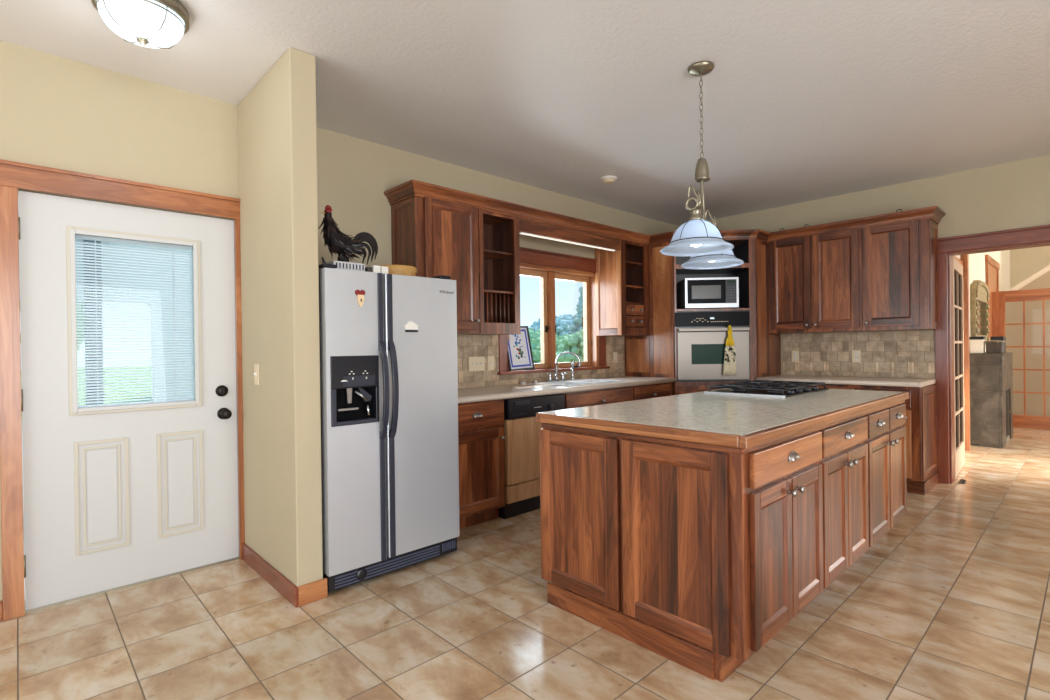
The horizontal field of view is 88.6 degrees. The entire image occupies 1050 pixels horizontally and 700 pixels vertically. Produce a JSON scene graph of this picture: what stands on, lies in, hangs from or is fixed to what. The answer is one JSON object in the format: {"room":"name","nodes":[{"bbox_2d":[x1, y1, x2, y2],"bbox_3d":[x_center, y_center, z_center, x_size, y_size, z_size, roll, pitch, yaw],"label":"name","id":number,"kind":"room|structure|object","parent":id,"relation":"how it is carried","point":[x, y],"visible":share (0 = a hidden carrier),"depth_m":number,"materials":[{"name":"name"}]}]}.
{"room":"kitchen","nodes":[
{"label":"kitchen","id":0,"kind":"room"},
{"bbox_2d":[18,201,193,400],"bbox_3d":[-4.500,-0.018,4.622,4.800,2.620,0.300,-1,0,-43],"label":"wall","id":1,"kind":"structure","parent":0,"point":[80,240],"depth_m":5.42,"materials":[{"name":"white"}]},
{"bbox_2d":[22,443,24,585],"bbox_3d":[-6.770,1.455,5.742,10.000,0.280,10.340,-1,0,-43],"label":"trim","id":2,"kind":"structure","parent":1,"relation":"attached to","point":[22,443],"depth_m":4.42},
{"bbox_2d":[83,239,103,404],"bbox_3d":[-4.007,0.049,5.004,0.120,2.469,0.120,-1,0,-43],"label":"trim","id":3,"kind":"structure","parent":1,"relation":"attached to","point":[90,241],"depth_m":4.96,"materials":[{"name":"grey"}]},
{"bbox_2d":[238,47,322,586],"bbox_3d":[-1.360,-0.110,2.949,0.128,2.700,0.845,-1,0,-43],"label":"wall partition","id":4,"kind":"structure","parent":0,"point":[277,131],"depth_m":2.71,"materials":[{"name":"paint"}]},
{"bbox_2d":[254,364,258,384],"bbox_3d":[-1.498,0.136,2.992,0.018,0.115,0.070,-1,0,-43],"label":"light switch","id":5,"kind":"object","parent":4,"relation":"attached to","point":[256,366],"visible":1,"depth_m":2.99,"materials":[{"name":"beige plastic"}]},
{"bbox_2d":[242,543,327,607],"bbox_3d":[-1.331,1.192,2.941,0.158,0.095,0.838,-1,0,-43],"label":"baseboard","id":6,"kind":"structure","parent":4,"relation":"attached to","point":[307,593],"depth_m":2.69,"materials":[{"name":"brown wood"}]},
{"bbox_2d":[0,40,678,600],"bbox_3d":[-1.284,-0.115,3.704,8.920,2.700,0.150,-1,0,-43],"label":"wall","id":7,"kind":"structure","parent":0,"point":[57,112],"depth_m":3.00,"materials":[{"name":"paint"}]},
{"bbox_2d":[0,601,2,620],"bbox_3d":[-2.539,1.212,2.397,0.308,0.090,0.015,-1,0,-43],"label":"baseboard","id":8,"kind":"structure","parent":7,"relation":"attached to","point":[1,602],"depth_m":2.49,"materials":[{"name":"brown wood"}]},
{"bbox_2d":[0,159,244,620],"bbox_3d":[-2.232,0.183,2.749,1.422,2.136,0.136,-1,0,-43],"label":"trim","id":9,"kind":"structure","parent":7,"relation":"attached to","point":[14,176],"depth_m":2.53,"materials":[{"name":"brown wood"}]},
{"bbox_2d":[18,191,238,610],"bbox_3d":[-2.050,0.237,2.867,0.942,2.000,0.117,-1,0,-43],"label":"door","id":10,"kind":"structure","parent":7,"relation":"in","point":[115,495],"depth_m":2.83,"materials":[{"name":"paint"}]},
{"bbox_2d":[75,234,193,407],"bbox_3d":[-2.081,-0.147,2.892,0.519,0.877,0.013,-1,0,-43],"label":"blind","id":11,"kind":"object","parent":10,"relation":"attached to","point":[77,236],"depth_m":2.88,"materials":[{"name":"white"}]},
{"bbox_2d":[391,196,479,334],"bbox_3d":[-0.637,-0.596,3.951,0.548,0.955,0.377,-1,0,-43],"label":"upper cabinet","id":12,"kind":"object","parent":7,"relation":"attached to","point":[436,237],"visible":0.72,"depth_m":3.84,"materials":[{"name":"brown wood"}]},
{"bbox_2d":[384,179,945,244],"bbox_3d":[1.231,-1.123,4.779,4.766,0.088,1.536,-1,0,-12],"label":"crown molding","id":13,"kind":"structure","parent":12,"relation":"attached to","point":[411,188],"depth_m":4.66,"materials":[{"name":"brown wood"}]},
{"bbox_2d":[469,357,484,370],"bbox_3d":[-0.392,0.114,4.412,0.165,0.118,0.018,-1,0,-43],"label":"light switch","id":14,"kind":"object","parent":7,"relation":"attached to","point":[475,363],"visible":1,"depth_m":4.41,"materials":[{"name":"beige plastic"}]},
{"bbox_2d":[460,209,520,334],"bbox_3d":[-0.303,-0.602,4.302,0.411,0.955,0.326,-1,0,-43],"label":"upper cabinet","id":15,"kind":"object","parent":7,"relation":"attached to","point":[499,249],"visible":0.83,"depth_m":4.34,"materials":[{"name":"brown wood"}]},
{"bbox_2d":[487,356,493,369],"bbox_3d":[-0.282,0.111,4.515,0.072,0.118,0.018,-1,0,-43],"label":"light switch","id":16,"kind":"object","parent":7,"relation":"attached to","point":[490,359],"visible":1,"depth_m":4.51,"materials":[{"name":"beige plastic"}]},
{"bbox_2d":[457,335,624,388],"bbox_3d":[0.050,0.084,4.850,2.808,0.430,0.014,-1,0,-43],"label":"tile backsplash","id":17,"kind":"structure","parent":7,"relation":"attached to","point":[468,346],"depth_m":4.56,"materials":[{"name":"brown tile"}]},
{"bbox_2d":[497,247,609,374],"bbox_3d":[0.261,-0.355,5.127,1.505,1.114,0.205,-1,0,-43],"label":"window","id":18,"kind":"structure","parent":7,"relation":"in","point":[594,346],"depth_m":5.13,"materials":[{"name":"brown wood"}]},
{"bbox_2d":[507,326,534,370],"bbox_3d":[-0.055,-0.017,4.747,0.322,0.398,0.073,-1,0,-43],"label":"framed picture","id":19,"kind":"object","parent":18,"relation":"on","point":[520,356],"visible":0.91,"depth_m":4.75,"materials":[{"name":"grey"}]},
{"bbox_2d":[613,352,617,362],"bbox_3d":[0.957,0.079,5.690,0.072,0.118,0.010,-1,0,-43],"label":"outlet","id":20,"kind":"object","parent":7,"relation":"attached to","point":[615,354],"visible":1,"depth_m":5.68,"materials":[{"name":"beige plastic"}]},
{"bbox_2d":[595,238,648,335],"bbox_3d":[1.007,-0.624,5.518,0.477,0.955,0.355,-1,0,-43],"label":"upper cabinet","id":21,"kind":"object","parent":7,"relation":"attached to","point":[622,276],"visible":0.91,"depth_m":5.42,"materials":[{"name":"brown wood"}]},
{"bbox_2d":[519,218,620,250],"bbox_3d":[0.334,-1.015,4.907,1.351,0.105,0.324,-1,0,-43],"label":"window valance","id":22,"kind":"object","parent":21,"relation":"attached to","point":[525,226],"visible":0.94,"depth_m":4.72,"materials":[{"name":"brown wood"}]},
{"bbox_2d":[519,232,614,250],"bbox_3d":[0.416,-0.973,4.817,1.260,0.035,0.035,-1,0,-43],"label":"light","id":23,"kind":"object","parent":22,"relation":"attached to","point":[522,233],"visible":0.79,"depth_m":4.74,"materials":[{"name":"white plastic"}]},
{"bbox_2d":[0,0,1049,225],"bbox_3d":[0.980,-1.542,1.280,8.920,0.120,6.800,-1,0,-43],"label":"ceiling","id":24,"kind":"structure","parent":0,"point":[802,100],"depth_m":2.94,"materials":[{"name":"paint"}]},
{"bbox_2d":[91,0,189,48],"bbox_3d":[-1.607,-1.365,2.261,0.340,0.178,0.340,-1,0,-43],"label":"ceiling light","id":25,"kind":"object","parent":24,"relation":"attached to","point":[145,23],"visible":1,"depth_m":2.20,"materials":[{"name":"silver metal"}]},
{"bbox_2d":[601,176,616,183],"bbox_3d":[0.730,-1.474,4.676,0.136,0.041,0.136,-1,0,-43],"label":"smoke detector","id":26,"kind":"object","parent":24,"relation":"attached to","point":[607,179],"visible":1,"depth_m":4.64,"materials":[{"name":"white plastic"}]},
{"bbox_2d":[660,61,743,269],"bbox_3d":[0.944,-0.986,2.843,0.343,1.006,0.882,-1,0,27],"label":"pendant light","id":27,"kind":"object","parent":24,"relation":"hanging from","point":[700,239],"visible":1,"depth_m":2.74,"materials":[{"name":"white glass"}]},
{"bbox_2d":[0,427,1049,699],"bbox_3d":[3.608,1.234,3.739,16.050,0.120,6.800,-1,0,-43],"label":"floor","id":28,"kind":"structure","parent":0,"point":[951,602],"depth_m":2.33,"materials":[{"name":"tile"}]},
{"bbox_2d":[25,557,238,612],"bbox_3d":[-2.087,1.243,2.940,0.946,0.012,0.146,-1,0,-43],"label":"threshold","id":29,"kind":"structure","parent":28,"relation":"on","point":[236,558],"depth_m":2.83,"materials":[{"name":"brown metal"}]},
{"bbox_2d":[318,264,459,591],"bbox_3d":[-0.954,0.387,3.227,0.803,1.652,0.892,-1,0,-43],"label":"refrigerator","id":30,"kind":"object","parent":28,"relation":"on","point":[389,394],"visible":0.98,"depth_m":2.88,"materials":[{"name":"silver metal"}]},
{"bbox_2d":[327,261,364,270],"bbox_3d":[-0.994,-0.442,2.921,0.175,0.045,0.192,-1,0,-43],"label":"tray","id":31,"kind":"object","parent":30,"relation":"on","point":[341,265],"visible":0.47,"depth_m":2.85,"materials":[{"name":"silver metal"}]},
{"bbox_2d":[318,205,377,263],"bbox_3d":[-0.963,-0.619,2.947,0.342,0.309,0.169,-1,0,-43],"label":"rooster figurine","id":32,"kind":"object","parent":30,"relation":"on","point":[336,241],"visible":0.97,"depth_m":2.89,"materials":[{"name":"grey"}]},
{"bbox_2d":[355,290,364,306],"bbox_3d":[-0.853,-0.267,2.790,0.054,0.092,0.011,-1,0,-43],"label":"magnet","id":33,"kind":"object","parent":30,"relation":"attached to","point":[360,294],"visible":1,"depth_m":2.79,"materials":[{"name":"red paint"}]},
{"bbox_2d":[365,265,387,273],"bbox_3d":[-0.862,-0.443,3.025,0.120,0.042,0.161,-1,0,-43],"label":"box","id":34,"kind":"object","parent":30,"relation":"on","point":[379,269],"visible":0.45,"depth_m":2.97,"materials":[{"name":"white plastic"}]},
{"bbox_2d":[379,265,416,275],"bbox_3d":[-0.794,-0.466,3.310,0.254,0.084,0.254,-1,0,-43],"label":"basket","id":35,"kind":"object","parent":30,"relation":"on","point":[407,270],"visible":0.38,"depth_m":3.20,"materials":[{"name":"beige wicker"}]},
{"bbox_2d":[404,321,417,331],"bbox_3d":[-0.633,-0.131,3.002,0.100,0.062,0.004,-1,0,-43],"label":"magnet","id":36,"kind":"object","parent":30,"relation":"attached to","point":[410,325],"visible":1,"depth_m":3.00,"materials":[{"name":"white plastic"}]},
{"bbox_2d":[458,399,504,528],"bbox_3d":[-0.539,0.789,3.852,0.585,0.872,0.638,-1,0,-43],"label":"base cabinet","id":37,"kind":"object","parent":28,"relation":"on","point":[481,435],"visible":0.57,"depth_m":3.70,"materials":[{"name":"brown wood"}]},
{"bbox_2d":[499,394,564,518],"bbox_3d":[-0.098,0.784,4.259,0.599,0.868,0.622,-1,0,-43],"label":"dishwasher","id":38,"kind":"object","parent":28,"relation":"on","point":[521,428],"visible":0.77,"depth_m":3.97,"materials":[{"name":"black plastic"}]},
{"bbox_2d":[561,386,632,408],"bbox_3d":[0.461,0.773,4.796,0.935,0.872,0.638,-1,0,-43],"label":"base cabinet","id":39,"kind":"object","parent":28,"relation":"on","point":[613,395],"visible":0.16,"depth_m":4.55,"materials":[{"name":"brown wood"}]},
{"bbox_2d":[458,376,676,403],"bbox_3d":[0.269,0.318,4.607,2.828,0.040,0.634,-1,0,-43],"label":"countertop","id":40,"kind":"structure","parent":39,"relation":"on","point":[465,395],"depth_m":4.25,"materials":[{"name":"stone"}]},
{"bbox_2d":[546,352,580,381],"bbox_3d":[0.332,0.150,4.925,0.326,0.270,0.148,-1,0,-18],"label":"faucet","id":41,"kind":"object","parent":40,"relation":"on","point":[556,379],"visible":1,"depth_m":4.91,"materials":[{"name":"silver metal"}]},
{"bbox_2d":[529,379,627,393],"bbox_3d":[0.491,0.375,4.833,0.820,0.182,0.470,-1,0,-43],"label":"sink","id":42,"kind":"object","parent":40,"relation":"in","point":[578,382],"visible":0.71,"depth_m":4.86,"materials":[{"name":"white ceramic"}]},
{"bbox_2d":[570,360,574,379],"bbox_3d":[0.451,0.190,5.062,0.040,0.186,0.059,-1,0,-43],"label":"sprayer","id":43,"kind":"object","parent":42,"relation":"on","point":[573,362],"visible":0.99,"depth_m":5.06,"materials":[{"name":"silver metal"}]},
{"bbox_2d":[632,382,671,399],"bbox_3d":[1.051,0.763,5.353,0.678,0.872,0.638,-1,0,-43],"label":"base cabinet","id":44,"kind":"object","parent":28,"relation":"on","point":[663,389],"visible":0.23,"depth_m":5.10,"materials":[{"name":"brown wood"}]},
{"bbox_2d":[624,239,780,394],"bbox_3d":[1.897,0.037,5.770,1.151,2.299,1.201,-1,0,-43],"label":"tall cabinet","id":45,"kind":"object","parent":28,"relation":"on","point":[655,354],"visible":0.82,"depth_m":5.45,"materials":[{"name":"brown wood"}]},
{"bbox_2d":[676,277,738,308],"bbox_3d":[1.867,-0.561,5.545,0.522,0.319,0.400,-1,0,3],"label":"microwave","id":46,"kind":"object","parent":45,"relation":"in","point":[718,292],"visible":0.91,"depth_m":5.35,"materials":[{"name":"silver metal"}]},
{"bbox_2d":[675,311,749,381],"bbox_3d":[1.874,-0.037,5.564,0.725,0.698,0.566,-1,0,3],"label":"wall oven","id":47,"kind":"object","parent":45,"relation":"in","point":[702,336],"visible":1,"depth_m":5.32,"materials":[{"name":"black metal"}]},
{"bbox_2d":[723,325,735,374],"bbox_3d":[1.999,0.002,5.274,0.121,0.493,0.063,-1,0,-13],"label":"dish towel","id":48,"kind":"object","parent":47,"relation":"hanging from","point":[730,354],"visible":1,"depth_m":5.26,"materials":[{"name":"yellow fabric"}]},
{"bbox_2d":[540,403,906,681],"bbox_3d":[1.291,0.772,3.053,2.351,0.868,1.053,-1,0,-43],"label":"kitchen island","id":49,"kind":"object","parent":28,"relation":"on","point":[696,558],"visible":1,"depth_m":2.23,"materials":[{"name":"brown wood"}]},
{"bbox_2d":[536,385,908,454],"bbox_3d":[1.284,0.324,3.086,2.395,0.068,1.054,-1,0,-43],"label":"island countertop","id":50,"kind":"structure","parent":49,"relation":"on","point":[737,424],"depth_m":2.48,"materials":[{"name":"stone"}]},
{"bbox_2d":[704,380,828,397],"bbox_3d":[1.668,0.258,3.693,0.790,0.049,0.523,-1,0,-43],"label":"gas cooktop","id":51,"kind":"object","parent":50,"relation":"in","point":[766,388],"visible":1,"depth_m":3.58,"materials":[{"name":"black glass"}]},
{"bbox_2d":[780,384,938,494],"bbox_3d":[2.967,0.741,5.030,0.628,0.872,1.345,-1,0,-43],"label":"base cabinet","id":52,"kind":"object","parent":28,"relation":"on","point":[922,475],"visible":0.29,"depth_m":4.43,"materials":[{"name":"brown wood"}]},
{"bbox_2d":[756,375,935,386],"bbox_3d":[2.954,0.282,5.031,0.614,0.040,1.330,-1,0,-43],"label":"countertop","id":53,"kind":"structure","parent":52,"relation":"on","point":[872,381],"depth_m":4.79,"materials":[{"name":"stone"}]},
{"bbox_2d":[959,479,965,483],"bbox_3d":[3.844,1.156,4.733,0.100,0.022,0.040,-1,0,-43],"label":"wedge","id":54,"kind":"object","parent":28,"relation":"on","point":[961,481],"visible":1,"depth_m":4.73,"materials":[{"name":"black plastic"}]},
{"bbox_2d":[970,352,1012,447],"bbox_3d":[5.822,0.584,6.714,1.130,1.100,0.320,-1,0,-43],"label":"fireplace","id":55,"kind":"object","parent":28,"relation":"on","point":[991,374],"visible":0.89,"depth_m":6.35,"materials":[{"name":"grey stone"}]},
{"bbox_2d":[969,336,984,352],"bbox_3d":[5.414,-0.060,6.443,0.126,0.200,0.136,-1,0,-43],"label":"canister","id":56,"kind":"object","parent":55,"relation":"on","point":[977,344],"visible":0.91,"depth_m":6.40,"materials":[{"name":"beige ceramic"}]},
{"bbox_2d":[984,340,1005,352],"bbox_3d":[5.597,-0.040,6.403,0.342,0.156,0.168,-1,0,-43],"label":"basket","id":57,"kind":"object","parent":55,"relation":"on","point":[992,346],"visible":0.98,"depth_m":6.30,"materials":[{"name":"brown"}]},
{"bbox_2d":[991,336,1005,351],"bbox_3d":[5.822,-0.066,6.622,0.240,0.200,0.120,-1,0,-43],"label":"box","id":58,"kind":"object","parent":55,"relation":"on","point":[1002,338],"visible":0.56,"depth_m":6.55,"materials":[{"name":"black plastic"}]},
{"bbox_2d":[679,155,1049,451],"bbox_3d":[4.238,-0.186,4.241,0.150,2.700,6.650,-1,0,-43],"label":"wall","id":59,"kind":"structure","parent":0,"point":[1011,195],"depth_m":4.67,"materials":[{"name":"paint"}]},
{"bbox_2d":[792,351,798,361],"bbox_3d":[2.819,0.064,5.613,0.010,0.116,0.072,-1,0,-43],"label":"outlet","id":60,"kind":"object","parent":59,"relation":"attached to","point":[795,354],"visible":1,"depth_m":5.61,"materials":[{"name":"beige plastic"}]},
{"bbox_2d":[767,228,862,333],"bbox_3d":[2.870,-0.648,5.291,0.379,0.950,0.846,-1,0,-43],"label":"upper cabinet","id":61,"kind":"object","parent":59,"relation":"attached to","point":[815,281],"visible":0.99,"depth_m":5.15,"materials":[{"name":"brown wood"}]},
{"bbox_2d":[852,350,860,362],"bbox_3d":[3.205,0.061,5.205,0.010,0.120,0.075,-1,0,-43],"label":"outlet","id":62,"kind":"object","parent":59,"relation":"attached to","point":[856,354],"visible":1,"depth_m":5.20,"materials":[{"name":"beige plastic"}]},
{"bbox_2d":[783,330,934,378],"bbox_3d":[3.186,0.041,5.241,0.014,0.433,1.306,-1,0,-43],"label":"tile backsplash","id":63,"kind":"structure","parent":59,"relation":"attached to","point":[911,353],"depth_m":5.17,"materials":[{"name":"brown tile"}]},
{"bbox_2d":[862,218,937,330],"bbox_3d":[3.334,-0.652,4.799,0.379,0.950,0.503,-1,0,-43],"label":"upper cabinet","id":64,"kind":"object","parent":59,"relation":"attached to","point":[900,259],"visible":0.89,"depth_m":4.68,"materials":[{"name":"brown wood"}]},
{"bbox_2d":[935,225,1049,483],"bbox_3d":[4.385,0.090,4.055,0.198,2.145,2.100,-1,0,-43],"label":"trim","id":65,"kind":"structure","parent":59,"relation":"attached to","point":[1011,239],"depth_m":4.70,"materials":[{"name":"brown wood"}]},
{"bbox_2d":[956,250,1009,351],"bbox_3d":[6.227,-0.675,7.429,7.130,3.600,0.150,-1,0,-43],"label":"wall","id":66,"kind":"structure","parent":0,"point":[977,260],"depth_m":7.47,"materials":[{"name":"beige paint"}]},
{"bbox_2d":[953,257,964,478],"bbox_3d":[4.090,0.158,5.152,0.106,1.992,0.860,0,0,44],"label":"door","id":67,"kind":"structure","parent":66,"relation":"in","point":[957,267],"depth_m":5.12,"materials":[{"name":"beige wood"}]},
{"bbox_2d":[953,254,969,450],"bbox_3d":[4.665,-0.058,5.802,1.050,2.420,0.065,-1,0,-43],"label":"trim","id":68,"kind":"structure","parent":66,"relation":"attached to","point":[964,261],"depth_m":6.11,"materials":[{"name":"brown wood"}]},
{"bbox_2d":[970,280,989,344],"bbox_3d":[5.884,-0.479,6.944,1.100,0.822,0.078,-1,0,-43],"label":"ornate mirror","id":69,"kind":"object","parent":66,"relation":"attached to","point":[979,291],"visible":0.94,"depth_m":6.88,"materials":[{"name":"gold metal"}]},
{"bbox_2d":[977,301,983,334],"bbox_3d":[5.864,-0.408,6.966,0.860,0.440,0.018,-1,0,-43],"label":"mirror glass","id":70,"kind":"object","parent":69,"relation":"attached to","point":[980,307],"depth_m":7.05,"materials":[{"name":"beige mirror"}]},
{"bbox_2d":[985,254,999,339],"bbox_3d":[6.909,-0.111,7.940,1.310,2.450,0.035,-1,0,-43],"label":"trim","id":71,"kind":"structure","parent":66,"relation":"attached to","point":[992,267],"depth_m":7.79,"materials":[{"name":"brown wood"}]},
{"bbox_2d":[992,288,1049,429],"bbox_3d":[7.284,0.126,7.409,0.040,1.957,1.300,-1,0,-43],"label":"door","id":72,"kind":"structure","parent":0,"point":[999,298],"depth_m":7.62,"materials":[{"name":"brown wood"}]},
{"bbox_2d":[1005,265,1049,416],"bbox_3d":[8.945,-0.733,7.134,0.220,3.650,4.090,-1,0,-43],"label":"wall","id":73,"kind":"structure","parent":0,"point":[1041,279],"depth_m":8.28,"materials":[{"name":"beige paint"}]},
{"bbox_2d":[1010,246,1049,288],"bbox_3d":[10.258,-0.729,8.242,0.150,3.600,4.200,-1,0,-43],"label":"wall","id":74,"kind":"structure","parent":0,"point":[1025,262],"depth_m":9.55,"materials":[{"name":"beige paint"}]},
{"label":"outside","id":75,"kind":"structure","parent":0,"visible":0},
{"bbox_2d":[21,367,151,404],"bbox_3d":[-14.349,1.653,37.088,130.000,0.200,66.340,-1,0,-43],"label":"ground","id":76,"kind":"structure","parent":75,"point":[128,367],"depth_m":25.30,"materials":[{"name":"green plant"}]},
{"bbox_2d":[20,302,84,349],"bbox_3d":[-16.264,-0.680,17.621,3.975,4.683,4.225,-1,0,-43],"label":"leafy tree","id":77,"kind":"object","parent":76,"relation":"on","point":[76,302],"visible":0.02,"depth_m":17.75,"materials":[{"name":"green plant"}]},
{"bbox_2d":[532,345,540,362],"bbox_3d":[0.961,0.558,20.038,2.095,1.755,2.083,-1,0,-43],"label":"leafy tree","id":78,"kind":"object","parent":76,"relation":"on","point":[536,355],"visible":0.17,"depth_m":19.32,"materials":[{"name":"green plant"}]},
{"bbox_2d":[528,328,557,349],"bbox_3d":[0.314,0.264,21.877,2.955,2.344,3.002,-1,0,-25],"label":"leafy tree","id":79,"kind":"object","parent":76,"relation":"on","point":[535,338],"visible":0.12,"depth_m":21.09,"materials":[{"name":"green plant"}]},
{"bbox_2d":[528,318,571,335],"bbox_3d":[1.670,-0.546,39.952,4.245,3.772,4.278,-1,0,-43],"label":"leafy tree","id":80,"kind":"object","parent":76,"relation":"on","point":[562,328],"visible":0.25,"depth_m":39.25,"materials":[{"name":"green plant"}]},
{"bbox_2d":[555,318,571,324],"bbox_3d":[2.591,-0.661,43.852,4.060,3.944,4.364,-1,0,-43],"label":"leafy tree","id":81,"kind":"object","parent":76,"relation":"on","point":[558,319],"visible":0.06,"depth_m":43.13,"materials":[{"name":"green plant"}]},
{"bbox_2d":[555,314,574,319],"bbox_3d":[3.793,-1.033,49.832,4.398,4.607,5.108,-1,0,10],"label":"leafy tree","id":82,"kind":"object","parent":76,"relation":"on","point":[568,317],"visible":0.11,"depth_m":49.02,"materials":[{"name":"green plant"}]},
{"bbox_2d":[556,333,583,362],"bbox_3d":[1.838,0.415,18.875,2.166,2.030,2.398,-1,0,-9],"label":"leafy tree","id":83,"kind":"object","parent":76,"relation":"on","point":[564,343],"visible":0.32,"depth_m":18.19,"materials":[{"name":"green plant"}]},
{"bbox_2d":[568,287,582,332],"bbox_3d":[3.306,-1.083,29.789,2.520,4.894,2.687,-1,0,-11],"label":"conifer","id":84,"kind":"object","parent":76,"relation":"on","point":[577,325],"visible":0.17,"depth_m":29.51,"materials":[{"name":"green plant"}]},
{"bbox_2d":[571,329,583,360],"bbox_3d":[2.461,0.308,19.834,2.818,2.220,2.909,-1,0,-43],"label":"leafy tree","id":85,"kind":"object","parent":76,"relation":"on","point":[580,332],"visible":0.03,"depth_m":18.95,"materials":[{"name":"green plant"}]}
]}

